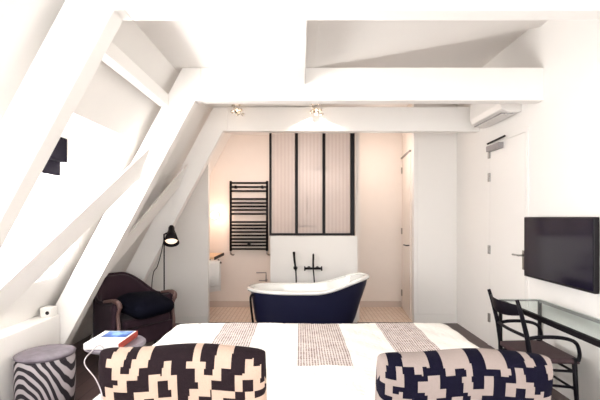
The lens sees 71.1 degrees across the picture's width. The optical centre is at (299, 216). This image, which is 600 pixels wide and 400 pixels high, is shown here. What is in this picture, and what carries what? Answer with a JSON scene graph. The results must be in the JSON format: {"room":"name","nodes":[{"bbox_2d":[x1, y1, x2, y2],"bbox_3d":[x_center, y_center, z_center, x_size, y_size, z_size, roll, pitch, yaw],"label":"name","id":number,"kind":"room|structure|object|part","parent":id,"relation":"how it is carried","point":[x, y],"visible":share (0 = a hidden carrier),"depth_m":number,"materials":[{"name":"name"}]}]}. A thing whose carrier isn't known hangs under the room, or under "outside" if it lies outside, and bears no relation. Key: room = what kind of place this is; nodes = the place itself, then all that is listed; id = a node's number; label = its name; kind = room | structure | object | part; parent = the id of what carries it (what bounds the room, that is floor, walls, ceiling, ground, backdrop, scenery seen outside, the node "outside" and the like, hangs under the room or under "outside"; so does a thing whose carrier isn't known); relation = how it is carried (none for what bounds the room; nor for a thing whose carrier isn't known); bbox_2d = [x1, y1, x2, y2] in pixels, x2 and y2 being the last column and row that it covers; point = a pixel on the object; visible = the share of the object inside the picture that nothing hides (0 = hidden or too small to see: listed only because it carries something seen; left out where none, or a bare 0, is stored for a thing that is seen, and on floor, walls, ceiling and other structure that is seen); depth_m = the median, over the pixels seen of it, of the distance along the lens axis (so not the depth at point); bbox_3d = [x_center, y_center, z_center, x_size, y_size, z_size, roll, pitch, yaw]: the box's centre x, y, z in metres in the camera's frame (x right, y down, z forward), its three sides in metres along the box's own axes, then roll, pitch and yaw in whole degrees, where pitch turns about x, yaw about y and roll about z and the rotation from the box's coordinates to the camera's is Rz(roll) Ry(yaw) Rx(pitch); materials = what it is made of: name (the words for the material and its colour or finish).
{"room":"hotel room","nodes":[
{"label":"hotel room","id":0,"kind":"room"},
{"bbox_2d":[13,344,75,363],"bbox_3d":[-1.950,1.038,3.220,0.416,0.035,0.416,0,0,0],"label":"seat top","id":1,"kind":"object","parent":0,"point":[52,353],"depth_m":3.14,"materials":[{"name":"grey fabric"}]},
{"bbox_2d":[0,0,230,344],"bbox_3d":[-1.931,0.000,2.900,1.710,3.000,8.400,0,0,0],"label":"wall","id":2,"kind":"structure","parent":0,"point":[110,105],"depth_m":3.39,"materials":[{"name":"white paint"}]},
{"bbox_2d":[0,174,54,285],"bbox_3d":[-2.202,-0.070,3.020,0.060,1.240,1.400,0,0,0],"label":"window","id":3,"kind":"structure","parent":2,"relation":"in","point":[15,233],"depth_m":3.67,"materials":[{"name":"white paint"}]},
{"bbox_2d":[0,314,59,399],"bbox_3d":[-2.385,1.190,1.250,0.430,0.620,5.100,0,0,0],"label":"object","id":4,"kind":"structure","parent":2,"relation":"attached to","point":[36,331],"depth_m":3.29,"materials":[{"name":"white paint"}]},
{"bbox_2d":[40,306,56,316],"bbox_3d":[-2.228,0.837,3.717,0.095,0.085,0.106,0,0,0],"label":"electrical outlet","id":5,"kind":"object","parent":4,"relation":"on","point":[47,311],"visible":1,"depth_m":3.67,"materials":[{"name":"white plastic"}]},
{"bbox_2d":[42,137,66,175],"bbox_3d":[-2.085,-0.522,3.050,0.070,0.325,1.300,0,0,0],"label":"roller blind","id":6,"kind":"object","parent":2,"relation":"attached to","point":[59,154],"visible":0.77,"depth_m":3.58,"materials":[{"name":"black fabric"}]},
{"bbox_2d":[55,120,115,234],"bbox_3d":[-1.898,-0.110,3.020,0.747,1.280,1.484,0,0,0],"label":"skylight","id":7,"kind":"structure","parent":2,"relation":"attached to","point":[88,149],"depth_m":3.72,"materials":[{"name":"white glass"}]},
{"bbox_2d":[145,104,456,322],"bbox_3d":[-0.290,-0.150,6.000,5.020,3.300,0.120,0,0,0],"label":"wall","id":8,"kind":"structure","parent":0,"point":[186,263],"depth_m":5.94,"materials":[{"name":"white paint"}]},
{"bbox_2d":[175,316,207,322],"bbox_3d":[-1.951,1.450,5.933,1.298,0.100,0.015,0,0,0],"label":"baseboard","id":9,"kind":"structure","parent":8,"relation":"attached to","point":[178,319],"depth_m":5.92,"materials":[{"name":"white paint"}]},
{"bbox_2d":[293,252,296,282],"bbox_3d":[-0.069,0.761,5.829,0.068,0.555,0.222,0,0,0],"label":"shower","id":10,"kind":"object","parent":8,"relation":"attached to","point":[294,259],"visible":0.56,"depth_m":5.84,"materials":[{"name":"black metal"}]},
{"bbox_2d":[208,322,413,323],"bbox_3d":[0.155,1.502,5.935,2.910,0.016,0.050,0,0,0],"label":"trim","id":11,"kind":"structure","parent":8,"relation":"attached to","point":[208,322],"depth_m":5.95,"materials":[{"name":"brown wood"}]},
{"bbox_2d":[269,133,354,235],"bbox_3d":[0.170,-0.545,5.990,1.216,1.620,0.050,0,0,0],"label":"glass screen","id":12,"kind":"object","parent":8,"relation":"on","point":[352,135],"visible":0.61,"depth_m":5.99,"materials":[{"name":"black glass"}]},
{"bbox_3d":[-0.238,-0.547,5.990,0.336,1.555,0.008,0,0,0],"label":"pane","id":13,"kind":"part","parent":12,"relation":"part of","materials":[{"name":"clear glass"}]},
{"bbox_3d":[0.145,-0.547,5.990,0.347,1.555,0.008,0,0,0],"label":"pane","id":14,"kind":"part","parent":12,"relation":"part of","materials":[{"name":"clear glass"}]},
{"bbox_3d":[0.538,-0.547,5.990,0.356,1.555,0.008,0,0,0],"label":"pane","id":15,"kind":"part","parent":12,"relation":"part of","materials":[{"name":"clear glass"}]},
{"bbox_2d":[304,254,321,281],"bbox_3d":[0.188,0.768,5.870,0.243,0.521,0.213,0,0,39],"label":"mixer tap","id":16,"kind":"object","parent":8,"relation":"attached to","point":[313,268],"visible":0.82,"depth_m":5.86,"materials":[{"name":"black metal"}]},
{"bbox_2d":[306,267,319,269],"bbox_3d":[0.185,0.720,5.870,0.200,0.030,0.032,0,0,0],"label":"tap","id":17,"kind":"object","parent":16,"relation":"on","point":[307,268],"depth_m":5.86,"materials":[{"name":"black metal"}]},
{"bbox_2d":[417,139,453,313],"bbox_3d":[1.915,0.133,5.936,0.510,2.465,0.008,0,0,0],"label":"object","id":18,"kind":"structure","parent":8,"relation":"in","point":[435,157],"depth_m":5.93,"materials":[{"name":"white paint"}]},
{"bbox_2d":[414,314,456,322],"bbox_3d":[1.916,1.435,5.934,0.608,0.130,0.012,0,0,0],"label":"baseboard","id":19,"kind":"structure","parent":8,"relation":"attached to","point":[418,318],"depth_m":5.93,"materials":[{"name":"white paint"}]},
{"bbox_2d":[210,133,401,306],"bbox_3d":[-0.140,-0.200,7.050,4.920,3.400,0.100,0,0,0],"label":"wall","id":20,"kind":"structure","parent":0,"point":[244,158],"depth_m":7.00,"materials":[{"name":"paint"}]},
{"bbox_2d":[211,212,218,218],"bbox_3d":[-1.400,-0.030,6.915,0.120,0.120,0.170,0,0,0],"label":"wall lamp","id":21,"kind":"object","parent":20,"relation":"attached to","point":[214,215],"visible":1,"depth_m":6.85,"materials":[{"name":"silver metal"}]},
{"bbox_2d":[210,301,252,306],"bbox_3d":[-0.525,1.450,6.992,2.650,0.100,0.015,0,0,0],"label":"baseboard","id":22,"kind":"structure","parent":20,"relation":"attached to","point":[212,303],"depth_m":6.99,"materials":[{"name":"beige tile"}]},
{"bbox_2d":[230,181,269,255],"bbox_3d":[-0.827,0.024,6.956,0.672,1.236,0.092,0,0,0],"label":"towel radiator","id":23,"kind":"object","parent":20,"relation":"attached to","point":[231,182],"visible":0.97,"depth_m":6.92,"materials":[{"name":"black metal"}]},
{"bbox_3d":[-0.843,0.528,6.930,0.600,0.032,0.032,0,0,0],"label":"rail","id":24,"kind":"part","parent":23,"relation":"part of","materials":[{"name":"black metal"}]},
{"bbox_3d":[-0.843,0.470,6.930,0.600,0.032,0.032,0,0,0],"label":"rail","id":25,"kind":"part","parent":23,"relation":"part of","materials":[{"name":"black metal"}]},
{"bbox_3d":[-0.843,0.417,6.930,0.600,0.032,0.032,0,0,0],"label":"rail","id":26,"kind":"part","parent":23,"relation":"part of","materials":[{"name":"black metal"}]},
{"bbox_3d":[-0.843,0.363,6.930,0.600,0.032,0.032,0,0,0],"label":"rail","id":27,"kind":"part","parent":23,"relation":"part of","materials":[{"name":"black metal"}]},
{"bbox_3d":[-0.843,0.305,6.930,0.600,0.032,0.032,0,0,0],"label":"rail","id":28,"kind":"part","parent":23,"relation":"part of","materials":[{"name":"black metal"}]},
{"bbox_3d":[-0.843,0.247,6.930,0.600,0.032,0.032,0,0,0],"label":"rail","id":29,"kind":"part","parent":23,"relation":"part of","materials":[{"name":"black metal"}]},
{"bbox_3d":[-0.843,0.190,6.930,0.600,0.032,0.032,0,0,0],"label":"rail","id":30,"kind":"part","parent":23,"relation":"part of","materials":[{"name":"black metal"}]},
{"bbox_3d":[-0.843,0.137,6.930,0.600,0.032,0.032,0,0,0],"label":"rail","id":31,"kind":"part","parent":23,"relation":"part of","materials":[{"name":"black metal"}]},
{"bbox_3d":[-0.843,0.083,6.930,0.600,0.032,0.032,0,0,0],"label":"rail","id":32,"kind":"part","parent":23,"relation":"part of","materials":[{"name":"black metal"}]},
{"bbox_3d":[-0.843,-0.050,6.930,0.600,0.032,0.032,0,0,0],"label":"rail","id":33,"kind":"part","parent":23,"relation":"part of","materials":[{"name":"black metal"}]},
{"bbox_3d":[-0.843,-0.116,6.930,0.600,0.032,0.032,0,0,0],"label":"rail","id":34,"kind":"part","parent":23,"relation":"part of","materials":[{"name":"black metal"}]},
{"bbox_3d":[-0.843,-0.173,6.930,0.600,0.032,0.032,0,0,0],"label":"rail","id":35,"kind":"part","parent":23,"relation":"part of","materials":[{"name":"black metal"}]},
{"bbox_3d":[-0.843,-0.231,6.930,0.600,0.032,0.032,0,0,0],"label":"rail","id":36,"kind":"part","parent":23,"relation":"part of","materials":[{"name":"black metal"}]},
{"bbox_3d":[-0.843,-0.297,6.930,0.600,0.032,0.032,0,0,0],"label":"rail","id":37,"kind":"part","parent":23,"relation":"part of","materials":[{"name":"black metal"}]},
{"bbox_3d":[-0.843,-0.429,6.930,0.600,0.032,0.032,0,0,0],"label":"rail","id":38,"kind":"part","parent":23,"relation":"part of","materials":[{"name":"black metal"}]},
{"bbox_3d":[-0.843,-0.495,6.930,0.600,0.032,0.032,0,0,0],"label":"rail","id":39,"kind":"part","parent":23,"relation":"part of","materials":[{"name":"black metal"}]},
{"bbox_3d":[-0.843,-0.561,6.930,0.600,0.032,0.032,0,0,0],"label":"rail","id":40,"kind":"part","parent":23,"relation":"part of","materials":[{"name":"black metal"}]},
{"bbox_2d":[299,196,314,226],"bbox_3d":[0.120,-0.089,6.944,0.280,0.521,0.072,0,0,0],"label":"shower mixer","id":41,"kind":"object","parent":20,"relation":"attached to","point":[307,196],"visible":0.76,"depth_m":6.92,"materials":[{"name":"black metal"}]},
{"bbox_2d":[360,301,400,306],"bbox_3d":[1.270,1.450,6.992,0.820,0.100,0.015,0,0,0],"label":"baseboard","id":42,"kind":"structure","parent":20,"relation":"attached to","point":[362,303],"depth_m":6.99,"materials":[{"name":"beige tile"}]},
{"bbox_2d":[72,307,569,399],"bbox_3d":[-0.290,1.549,2.900,5.220,0.102,8.400,0,0,0],"label":"floor","id":43,"kind":"structure","parent":0,"point":[87,388],"depth_m":5.36,"materials":[{"name":"brown wood"}]},
{"bbox_2d":[13,344,75,399],"bbox_3d":[-1.950,1.260,3.220,0.416,0.480,0.416,0,0,0],"label":"pouf","id":44,"kind":"object","parent":43,"relation":"on","point":[44,372],"visible":1,"depth_m":3.07,"materials":[{"name":"fabric"}]},
{"bbox_2d":[0,0,132,248],"bbox_3d":[-1.749,0.070,2.210,1.697,2.860,0.120,0,0,0],"label":"rafter","id":45,"kind":"object","parent":43,"relation":"on","point":[82,32],"visible":1,"depth_m":2.15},
{"bbox_2d":[102,42,168,106],"bbox_3d":[-1.230,-1.055,3.042,0.080,0.110,1.535,0,0,0],"label":"purlin","id":46,"kind":"object","parent":45,"relation":"attached to","point":[114,57],"visible":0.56,"depth_m":3.06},
{"bbox_2d":[84,335,145,354],"bbox_3d":[-1.360,1.210,3.100,0.420,0.580,0.420,0,0,0],"label":"side table","id":47,"kind":"object","parent":43,"relation":"on","point":[139,341],"visible":0.27,"depth_m":3.06,"materials":[{"name":"grey paint"}]},
{"bbox_2d":[83,331,137,349],"bbox_3d":[-1.374,0.897,3.070,0.252,0.044,0.330,0,0,0],"label":"book","id":48,"kind":"object","parent":47,"relation":"on","point":[107,339],"visible":0.88,"depth_m":3.01,"materials":[{"name":"white paper"}]},
{"bbox_2d":[101,331,133,336],"bbox_3d":[-1.365,0.876,3.140,0.190,0.002,0.160,0,0,0],"label":"picture","id":49,"kind":"object","parent":48,"relation":"on","point":[108,333],"depth_m":3.13},
{"bbox_2d":[55,68,203,344],"bbox_3d":[-1.749,0.070,3.880,1.697,2.860,0.120,0,0,0],"label":"rafter","id":50,"kind":"object","parent":43,"relation":"on","point":[168,126],"visible":0.63,"depth_m":3.82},
{"bbox_2d":[0,148,149,316],"bbox_3d":[-1.757,0.182,3.110,0.162,1.613,1.565,0,0,26],"label":"brace","id":51,"kind":"object","parent":50,"relation":"attached to","point":[13,288],"visible":1,"depth_m":3.11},
{"bbox_2d":[106,164,187,275],"bbox_3d":[-1.767,0.142,4.565,0.160,1.592,1.394,0,0,29],"label":"brace","id":52,"kind":"object","parent":50,"relation":"attached to","point":[143,222],"visible":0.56,"depth_m":4.68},
{"bbox_2d":[93,272,176,342],"bbox_3d":[-1.855,1.067,4.599,0.704,0.867,0.745,0,0,35],"label":"armchair","id":53,"kind":"object","parent":43,"relation":"on","point":[107,315],"visible":0.66,"depth_m":4.48,"materials":[{"name":"brown fabric"}]},
{"bbox_3d":[-1.873,1.049,4.199,0.274,0.465,0.061,0,0,35],"label":"arm trim","id":54,"kind":"part","parent":53,"relation":"part of","materials":[{"name":"brown wood"}]},
{"bbox_3d":[-1.884,0.763,4.620,0.620,0.259,0.724,0,0,35],"label":"trim","id":55,"kind":"part","parent":53,"relation":"part of","materials":[{"name":"brown wood"}]},
{"bbox_2d":[116,291,173,319],"bbox_3d":[-1.645,0.926,4.445,0.497,0.250,0.511,0,0,34],"label":"throw cushion","id":56,"kind":"object","parent":53,"relation":"on","point":[141,305],"visible":0.92,"depth_m":4.29,"materials":[{"name":"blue fabric"}]},
{"bbox_3d":[-1.817,1.090,4.573,0.570,0.100,0.564,0,0,35],"label":"seat","id":57,"kind":"part","parent":53,"relation":"part of","materials":[{"name":"brown fabric"}]},
{"bbox_3d":[-1.833,1.235,4.584,0.570,0.190,0.647,0,0,35],"label":"seat","id":58,"kind":"part","parent":53,"relation":"part of","materials":[{"name":"brown fabric"}]},
{"bbox_3d":[-1.485,1.049,4.753,0.274,0.465,0.061,0,0,35],"label":"arm trim","id":59,"kind":"part","parent":53,"relation":"part of","materials":[{"name":"brown wood"}]},
{"bbox_2d":[90,107,228,337],"bbox_3d":[-1.749,0.070,5.250,1.697,2.860,0.120,0,0,0],"label":"rafter","id":60,"kind":"object","parent":43,"relation":"on","point":[214,128],"visible":0.63,"depth_m":5.19,"materials":[{"name":"white wood"}]},
{"bbox_2d":[151,225,178,342],"bbox_3d":[-1.610,0.799,5.034,0.242,1.402,0.350,0,0,-38],"label":"floor lamp","id":61,"kind":"object","parent":43,"relation":"on","point":[171,239],"visible":0.8,"depth_m":5.04,"materials":[{"name":"black metal"}]},
{"bbox_3d":[-1.723,0.875,5.085,0.168,1.193,0.018,0,0,13],"label":"cord","id":62,"kind":"part","parent":61,"relation":"part of","materials":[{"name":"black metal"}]},
{"bbox_3d":[-1.524,0.230,5.018,0.181,0.264,0.235,0,0,0],"label":"lamp shade","id":63,"kind":"part","parent":61,"relation":"part of","materials":[{"name":"black metal"}]},
{"bbox_3d":[-1.530,0.264,5.002,0.146,0.121,0.130,0,0,0],"label":"bulb","id":64,"kind":"part","parent":61,"relation":"part of","materials":[{"name":"white glass"}]},
{"bbox_2d":[247,272,369,323],"bbox_3d":[0.105,1.107,5.280,1.530,0.786,0.740,0,0,0],"label":"bathtub","id":65,"kind":"object","parent":43,"relation":"on","point":[336,300],"visible":0.76,"depth_m":5.00,"materials":[{"name":"blue ceramic"}]},
{"bbox_2d":[487,289,581,399],"bbox_3d":[1.845,1.061,3.390,0.518,0.880,0.529,0,0,0],"label":"desk chair","id":66,"kind":"object","parent":43,"relation":"on","point":[531,344],"visible":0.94,"depth_m":3.27,"materials":[{"name":"black wood"}]},
{"bbox_3d":[1.685,1.061,3.625,0.136,0.880,0.036,0,0,0],"label":"leg","id":67,"kind":"part","parent":66,"relation":"part of","materials":[{"name":"black wood"}]},
{"bbox_3d":[1.631,0.720,3.390,0.090,0.110,0.470,0,0,0],"label":"backrest","id":68,"kind":"part","parent":66,"relation":"part of","materials":[{"name":"black wood"}]},
{"bbox_3d":[1.695,0.902,3.390,0.056,0.030,0.474,0,0,0],"label":"rail","id":69,"kind":"part","parent":66,"relation":"part of","materials":[{"name":"black wood"}]},
{"bbox_3d":[1.906,0.984,3.636,0.397,0.197,0.034,0,0,-2],"label":"armrest","id":70,"kind":"part","parent":66,"relation":"part of","materials":[{"name":"black wood"}]},
{"bbox_3d":[1.685,1.061,3.155,0.136,0.880,0.036,0,0,0],"label":"leg","id":71,"kind":"part","parent":66,"relation":"part of","materials":[{"name":"black wood"}]},
{"bbox_3d":[1.905,1.091,3.390,0.381,0.051,0.501,0,0,0],"label":"seat","id":72,"kind":"part","parent":66,"relation":"part of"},
{"bbox_3d":[1.906,0.984,3.144,0.397,0.197,0.034,0,0,2],"label":"armrest","id":73,"kind":"part","parent":66,"relation":"part of","materials":[{"name":"black wood"}]},
{"bbox_3d":[2.067,1.280,3.151,0.053,0.442,0.035,0,0,32],"label":"leg","id":74,"kind":"part","parent":66,"relation":"part of","materials":[{"name":"black wood"}]},
{"bbox_2d":[499,299,599,347],"bbox_3d":[2.011,1.124,3.000,0.382,0.752,1.724,0,0,0],"label":"console desk","id":75,"kind":"object","parent":43,"relation":"on","point":[589,339],"visible":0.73,"depth_m":3.17,"materials":[{"name":"clear glass"}]},
{"bbox_3d":[2.013,0.764,3.850,0.335,0.012,0.024,0,0,0],"label":"rail","id":76,"kind":"part","parent":75,"relation":"part of","materials":[{"name":"grey plastic"}]},
{"bbox_3d":[2.190,1.135,3.838,0.024,0.730,0.024,0,0,0],"label":"leg","id":77,"kind":"part","parent":75,"relation":"part of","materials":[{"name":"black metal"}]},
{"bbox_3d":[2.190,0.768,3.000,0.020,0.020,1.700,0,0,0],"label":"wall rail","id":78,"kind":"part","parent":75,"relation":"part of","materials":[{"name":"grey plastic"}]},
{"bbox_3d":[0.097,1.198,2.340,2.160,0.605,2.030,0,0,0],"label":"bed","id":79,"kind":"object","parent":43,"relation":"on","visible":0},
{"bbox_2d":[93,323,478,399],"bbox_3d":[0.098,1.017,2.364,2.239,0.359,2.125,0,0,0],"label":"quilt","id":80,"kind":"object","parent":79,"relation":"on","point":[304,361],"visible":0.52,"depth_m":2.76,"materials":[{"name":"white fabric"}]},
{"bbox_2d":[84,345,103,399],"bbox_3d":[-0.788,0.668,1.716,0.113,0.317,0.665,0,0,-15],"label":"charging cable","id":81,"kind":"object","parent":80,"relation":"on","point":[97,345],"visible":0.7,"depth_m":1.55,"materials":[{"name":"white plastic"}]},
{"bbox_2d":[99,343,266,399],"bbox_3d":[-0.455,0.665,1.661,0.645,0.336,0.180,0,0,0],"label":"cushion","id":82,"kind":"object","parent":80,"relation":"on","point":[184,371],"visible":1,"depth_m":1.58,"materials":[{"name":"fabric"}]},
{"bbox_2d":[375,348,552,399],"bbox_3d":[0.632,0.672,1.647,0.665,0.316,0.202,0,0,0],"label":"cushion","id":83,"kind":"object","parent":80,"relation":"on","point":[460,373],"visible":1,"depth_m":1.56,"materials":[{"name":"fabric"}]},
{"bbox_2d":[134,20,547,134],"bbox_3d":[0.510,-1.730,2.900,3.620,0.740,8.400,0,0,0],"label":"ceiling","id":84,"kind":"structure","parent":0,"point":[184,43],"depth_m":3.54,"materials":[{"name":"white paint"}]},
{"bbox_2d":[284,20,306,84],"bbox_3d":[-0.028,-1.278,3.045,0.145,0.155,1.540,0,0,0],"label":"joist","id":85,"kind":"object","parent":84,"relation":"attached to","point":[295,30],"visible":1,"depth_m":3.01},
{"bbox_2d":[227,107,478,132],"bbox_3d":[0.660,-1.210,5.250,3.120,0.300,0.120,0,0,0],"label":"tie beam","id":86,"kind":"structure","parent":84,"relation":"attached to","point":[255,119],"depth_m":5.19,"materials":[{"name":"white wood"}]},
{"bbox_2d":[231,105,243,115],"bbox_3d":[-0.760,-1.310,5.141,0.169,0.164,0.099,0,0,0],"label":"spotlight","id":87,"kind":"object","parent":86,"relation":"attached to","point":[237,111],"visible":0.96,"depth_m":5.10,"materials":[{"name":"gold metal"}]},
{"bbox_2d":[310,104,323,115],"bbox_3d":[0.203,-1.310,5.141,0.169,0.164,0.099,0,0,0],"label":"spotlight","id":88,"kind":"object","parent":86,"relation":"attached to","point":[315,111],"visible":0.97,"depth_m":5.10,"materials":[{"name":"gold metal"}]},
{"bbox_2d":[125,0,599,19],"bbox_3d":[0.660,-1.210,2.210,3.120,0.300,0.120,0,0,0],"label":"tie beam","id":89,"kind":"structure","parent":84,"relation":"attached to","point":[137,9],"depth_m":2.15,"materials":[{"name":"white wood"}]},
{"bbox_2d":[201,68,543,103],"bbox_3d":[0.660,-1.210,3.880,3.120,0.300,0.120,0,0,0],"label":"tie beam","id":90,"kind":"structure","parent":84,"relation":"attached to","point":[218,85],"depth_m":3.82,"materials":[{"name":"white wood"}]},
{"bbox_2d":[349,133,359,320],"bbox_3d":[0.830,0.050,6.535,0.060,2.900,0.930,0,0,0],"label":"wall","id":91,"kind":"structure","parent":0,"point":[357,135],"depth_m":6.07,"materials":[{"name":"paint"}]},
{"bbox_2d":[402,104,411,320],"bbox_3d":[1.680,-0.150,6.520,0.140,3.300,0.960,0,0,0],"label":"wall","id":92,"kind":"structure","parent":0,"point":[406,137],"depth_m":6.08,"materials":[{"name":"paint"}]},
{"bbox_2d":[401,150,410,318],"bbox_3d":[1.614,0.258,6.522,0.082,2.465,0.846,0,0,5],"label":"door","id":93,"kind":"structure","parent":92,"relation":"in","point":[406,158],"depth_m":6.46,"materials":[{"name":"paint"}]},
{"bbox_2d":[457,20,599,399],"bbox_3d":[2.270,-0.300,2.900,0.100,3.600,8.400,0,0,0],"label":"wall","id":94,"kind":"structure","parent":0,"point":[564,127],"depth_m":3.68,"materials":[{"name":"white paint"}]},
{"bbox_2d":[470,104,520,127],"bbox_3d":[2.110,-1.190,4.570,0.220,0.309,0.750,0,0,0],"label":"air conditioner","id":95,"kind":"object","parent":94,"relation":"attached to","point":[481,115],"visible":0.62,"depth_m":4.51,"materials":[{"name":"white plastic"}]},
{"bbox_2d":[486,126,528,348],"bbox_3d":[2.185,0.310,4.510,0.070,2.380,0.880,0,0,0],"label":"door","id":96,"kind":"structure","parent":94,"relation":"in","point":[508,159],"depth_m":4.45,"materials":[{"name":"white paint"}]},
{"bbox_3d":[2.170,-0.853,4.655,0.022,0.036,0.411,0,0,0],"label":"closer arm","id":97,"kind":"part","parent":96,"relation":"part of","materials":[{"name":"black metal"}]},
{"bbox_3d":[2.205,0.425,4.147,0.006,0.190,0.035,0,0,0],"label":"lock plate","id":98,"kind":"part","parent":96,"relation":"part of","materials":[{"name":"silver metal"}]},
{"bbox_2d":[524,217,598,293],"bbox_3d":[2.155,0.275,3.475,0.126,0.550,0.970,0,0,0],"label":"television","id":99,"kind":"object","parent":94,"relation":"attached to","point":[564,251],"visible":1,"depth_m":3.32,"materials":[{"name":"black plastic"}]},
{"bbox_3d":[-1.900,0.050,6.520,0.100,2.900,0.960,0,0,0],"label":"wall","id":100,"kind":"structure","parent":0,"visible":0},
{"bbox_2d":[210,253,223,263],"bbox_3d":[-1.489,0.741,6.445,0.721,0.318,0.810,0,0,0],"label":"countertop","id":101,"kind":"structure","parent":100,"relation":"attached to","point":[214,256],"depth_m":6.38,"materials":[{"name":"brown wood"}]},
{"bbox_2d":[209,260,220,291],"bbox_3d":[-1.280,0.862,6.053,0.260,0.472,0.102,0,0,0],"label":"hand towel","id":102,"kind":"object","parent":101,"relation":"hanging from","point":[214,265],"visible":0.66,"depth_m":6.01,"materials":[{"name":"white fabric"}]}
]}

